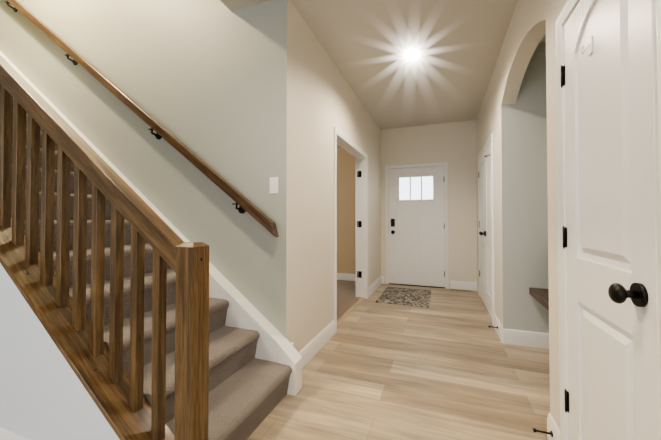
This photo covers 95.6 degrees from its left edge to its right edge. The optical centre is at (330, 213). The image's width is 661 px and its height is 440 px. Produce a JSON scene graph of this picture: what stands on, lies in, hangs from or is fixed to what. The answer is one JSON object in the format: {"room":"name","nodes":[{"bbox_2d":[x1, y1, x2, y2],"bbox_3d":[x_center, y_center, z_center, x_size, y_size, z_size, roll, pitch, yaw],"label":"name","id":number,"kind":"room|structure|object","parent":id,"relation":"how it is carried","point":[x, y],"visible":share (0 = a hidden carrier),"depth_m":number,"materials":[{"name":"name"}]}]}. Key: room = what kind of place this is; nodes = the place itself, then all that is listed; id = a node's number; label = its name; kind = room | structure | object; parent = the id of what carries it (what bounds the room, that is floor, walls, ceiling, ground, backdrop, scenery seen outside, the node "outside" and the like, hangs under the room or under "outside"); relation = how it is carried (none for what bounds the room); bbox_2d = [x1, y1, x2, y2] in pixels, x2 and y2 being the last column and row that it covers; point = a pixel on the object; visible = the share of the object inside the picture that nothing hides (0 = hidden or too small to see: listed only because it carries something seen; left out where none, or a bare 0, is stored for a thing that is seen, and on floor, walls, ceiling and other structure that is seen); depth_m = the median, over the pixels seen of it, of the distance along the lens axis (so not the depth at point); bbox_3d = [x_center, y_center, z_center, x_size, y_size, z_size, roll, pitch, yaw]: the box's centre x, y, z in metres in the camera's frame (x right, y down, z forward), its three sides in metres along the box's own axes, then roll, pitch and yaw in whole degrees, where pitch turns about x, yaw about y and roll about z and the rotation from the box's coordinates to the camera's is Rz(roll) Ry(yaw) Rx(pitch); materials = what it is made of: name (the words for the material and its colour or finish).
{"room":"entrance hallway","nodes":[
{"label":"entrance hallway","id":0,"kind":"room"},
{"bbox_2d":[0,263,119,439],"bbox_3d":[-2.978,-0.185,2.066,5.110,2.740,0.138,0,-1,20],"label":"wall","id":1,"kind":"structure","parent":0,"point":[44,395],"depth_m":1.37,"materials":[{"name":"white paint"}]},
{"bbox_2d":[0,0,294,341],"bbox_3d":[-2.650,-1.500,3.067,5.040,5.400,0.120,0,-1,20],"label":"wall","id":2,"kind":"structure","parent":0,"point":[211,83],"depth_m":2.40,"materials":[{"name":"grey paint"}]},
{"bbox_2d":[5,1,17,11],"bbox_3d":[-3.501,-2.279,3.289,0.060,0.087,0.080,0,-1,20],"label":"wall bracket","id":3,"kind":"object","parent":2,"relation":"attached to","point":[15,10],"depth_m":3.29,"materials":[{"name":"black metal"}]},
{"bbox_2d":[7,0,278,236],"bbox_3d":[-2.277,-1.387,2.790,4.083,3.117,0.050,0,-1,20],"label":"wall rail","id":4,"kind":"object","parent":3,"relation":"on","point":[233,193],"visible":1,"depth_m":2.43,"materials":[{"name":"brown wood"}]},
{"bbox_2d":[65,54,77,65],"bbox_3d":[-2.517,-1.503,2.911,0.060,0.087,0.080,0,-1,20],"label":"wall bracket","id":5,"kind":"object","parent":2,"relation":"attached to","point":[75,63],"depth_m":2.92,"materials":[{"name":"black metal"}]},
{"bbox_2d":[0,51,285,361],"bbox_3d":[-2.349,-0.525,2.822,4.315,3.615,0.101,0,-1,20],"label":"trim","id":6,"kind":"structure","parent":2,"relation":"attached to","point":[243,312],"depth_m":2.16,"materials":[{"name":"white wood"}]},
{"bbox_2d":[148,128,161,138],"bbox_3d":[-1.467,-0.674,2.507,0.060,0.087,0.080,0,-1,20],"label":"wall bracket","id":7,"kind":"object","parent":2,"relation":"attached to","point":[157,135],"depth_m":2.52,"materials":[{"name":"black metal"}]},
{"bbox_2d":[232,203,244,213],"bbox_3d":[-0.671,-0.046,2.200,0.060,0.087,0.080,0,-1,20],"label":"wall bracket","id":8,"kind":"object","parent":2,"relation":"attached to","point":[240,209],"depth_m":2.22,"materials":[{"name":"black metal"}]},
{"bbox_2d":[270,177,277,193],"bbox_3d":[-0.406,-0.204,2.140,0.070,0.116,0.014,0,-1,20],"label":"light switch","id":9,"kind":"object","parent":2,"relation":"attached to","point":[273,184],"visible":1,"depth_m":2.14,"materials":[{"name":"white plastic"}]},
{"bbox_2d":[278,338,301,395],"bbox_3d":[-0.257,1.026,2.053,0.124,0.318,0.177,0,-1,20],"label":"trim","id":10,"kind":"structure","parent":2,"relation":"attached to","point":[290,355],"depth_m":1.98,"materials":[{"name":"white wood"}]},
{"bbox_2d":[294,8,380,352],"bbox_3d":[0.257,-0.158,3.804,0.120,2.740,3.330,0,-1,20],"label":"wall","id":11,"kind":"structure","parent":0,"point":[327,100],"depth_m":2.67,"materials":[{"name":"beige paint"}]},
{"bbox_2d":[0,273,559,439],"bbox_3d":[-2.110,1.104,1.240,7.300,0.135,9.750,0,-1,20],"label":"baseboard","id":12,"kind":"structure","parent":11,"relation":"attached to","point":[313,347],"depth_m":2.71,"materials":[{"name":"white wood"}]},
{"bbox_2d":[334,127,367,332],"bbox_3d":[0.230,0.166,3.724,0.154,2.090,1.450,0,-1,20],"label":"door frame","id":13,"kind":"structure","parent":11,"relation":"attached to","point":[341,139],"depth_m":4.33,"materials":[{"name":"white wood"}]},
{"bbox_2d":[355,159,361,296],"bbox_3d":[0.478,0.207,4.689,0.094,2.018,0.678,0,-1,12],"label":"room door","id":14,"kind":"structure","parent":11,"relation":"in","point":[358,274],"depth_m":4.38,"materials":[{"name":"white wood"}]},
{"bbox_2d":[337,280,360,319],"bbox_3d":[-1.374,1.215,4.390,3.480,0.012,3.330,0,-1,20],"label":"floor","id":15,"kind":"structure","parent":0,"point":[347,298],"depth_m":4.38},
{"bbox_2d":[220,0,545,129],"bbox_3d":[-1.721,-1.717,1.326,8.800,0.300,10.300,0,-1,20],"label":"ceiling","id":16,"kind":"structure","parent":0,"point":[445,76],"depth_m":2.81,"materials":[{"name":"grey paint"}]},
{"bbox_2d":[403,49,420,58],"bbox_3d":[0.786,-1.540,2.898,0.170,0.006,0.170,0,-1,20],"label":"recessed light","id":17,"kind":"object","parent":16,"relation":"in","point":[412,54],"depth_m":2.89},
{"bbox_2d":[247,284,549,439],"bbox_3d":[-1.721,1.203,1.281,8.800,0.060,10.300,0,-1,20],"label":"floor","id":18,"kind":"structure","parent":0,"point":[447,364],"depth_m":2.12,"materials":[{"name":"beige wood"}]},
{"bbox_2d":[0,55,291,439],"bbox_3d":[-2.200,-0.333,2.202,3.918,3.040,0.957,0,-1,20],"label":"staircase","id":19,"kind":"structure","parent":18,"relation":"on","point":[104,265],"depth_m":1.40,"materials":[{"name":"wood"}]},
{"bbox_2d":[337,297,363,325],"bbox_3d":[0.231,1.204,3.707,0.055,0.014,1.330,0,-1,20],"label":"transition strip","id":20,"kind":"object","parent":18,"relation":"on","point":[347,313],"visible":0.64,"depth_m":3.67,"materials":[{"name":"brown wood"}]},
{"bbox_2d":[376,287,430,307],"bbox_3d":[1.114,1.218,4.451,0.700,0.009,0.980,0,-1,20],"label":"doormat","id":21,"kind":"object","parent":18,"relation":"on","point":[406,296],"visible":0.96,"depth_m":4.34,"materials":[{"name":"grey fabric"}]},
{"bbox_2d":[451,289,471,291],"bbox_3d":[2.092,1.225,4.785,0.300,0.004,0.100,0,-1,20],"label":"floor vent","id":22,"kind":"object","parent":18,"relation":"in","point":[461,290],"visible":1,"depth_m":4.78,"materials":[{"name":"metal"}]},
{"bbox_2d":[337,120,477,288],"bbox_3d":[0.686,-0.132,5.501,6.820,2.740,0.150,0,-1,20],"label":"wall","id":23,"kind":"structure","parent":0,"point":[453,144],"depth_m":5.01,"materials":[{"name":"beige paint"}]},
{"bbox_2d":[389,166,444,287],"bbox_3d":[1.477,0.218,5.170,0.960,2.030,0.188,0,-1,20],"label":"entry door","id":24,"kind":"structure","parent":23,"relation":"in","point":[416,227],"depth_m":5.14,"materials":[{"name":"white wood"}]},
{"bbox_2d":[385,162,448,288],"bbox_3d":[1.484,0.187,5.189,1.040,2.092,0.169,0,-1,20],"label":"door frame","id":25,"kind":"structure","parent":23,"relation":"attached to","point":[445,164],"depth_m":5.09,"materials":[{"name":"white wood"}]},
{"bbox_2d":[476,0,566,429],"bbox_3d":[0.702,-0.214,0.214,0.120,2.740,9.750,0,-1,20],"label":"wall","id":26,"kind":"structure","parent":0,"point":[532,24],"depth_m":2.66,"materials":[{"name":"beige paint"}]},
{"bbox_2d":[478,151,485,305],"bbox_3d":[2.093,0.200,4.166,0.102,2.020,0.618,0,-1,20],"label":"double closet door","id":27,"kind":"structure","parent":26,"relation":"in","point":[482,270],"depth_m":4.14,"materials":[{"name":"white wood"}]},
{"bbox_2d":[480,142,491,318],"bbox_3d":[1.875,0.190,3.586,0.106,2.020,0.618,0,-1,20],"label":"double closet door","id":28,"kind":"structure","parent":26,"relation":"in","point":[488,240],"depth_m":3.61,"materials":[{"name":"white wood"}]},
{"bbox_2d":[478,133,493,324],"bbox_3d":[2.049,0.168,3.852,0.139,2.090,1.312,0,-1,20],"label":"door frame","id":29,"kind":"structure","parent":26,"relation":"attached to","point":[490,139],"depth_m":3.27,"materials":[{"name":"white wood"}]},
{"bbox_2d":[533,428,552,436],"bbox_3d":[1.071,1.101,1.512,0.082,0.026,0.026,0,-1,20],"label":"doorstop","id":30,"kind":"object","parent":26,"relation":"attached to","point":[550,432],"visible":0.98,"depth_m":1.51,"materials":[{"name":"black metal"}]},
{"bbox_2d":[555,0,660,439],"bbox_3d":[1.002,0.124,1.041,0.139,2.090,0.728,0,-1,20],"label":"door frame","id":31,"kind":"structure","parent":26,"relation":"attached to","point":[655,5],"depth_m":1.33,"materials":[{"name":"white wood"}]},
{"bbox_2d":[561,0,656,439],"bbox_3d":[0.940,0.151,1.077,0.105,2.020,0.626,0,-1,20],"label":"closet door","id":32,"kind":"structure","parent":26,"relation":"in","point":[608,243],"depth_m":1.00,"materials":[{"name":"white wood"}]},
{"bbox_2d":[516,42,548,332],"bbox_3d":[1.820,-0.186,2.027,0.710,2.740,1.530,0,-1,20],"label":"wall","id":33,"kind":"structure","parent":0,"point":[532,191],"depth_m":2.71,"materials":[{"name":"grey paint"}]},
{"bbox_2d":[529,288,548,310],"bbox_3d":[1.805,0.487,2.023,0.497,0.455,1.284,0,-1,20],"label":"shelf","id":34,"kind":"object","parent":33,"relation":"attached to","point":[540,295],"visible":0.12,"depth_m":2.47,"materials":[{"name":"brown wood"}]}
]}

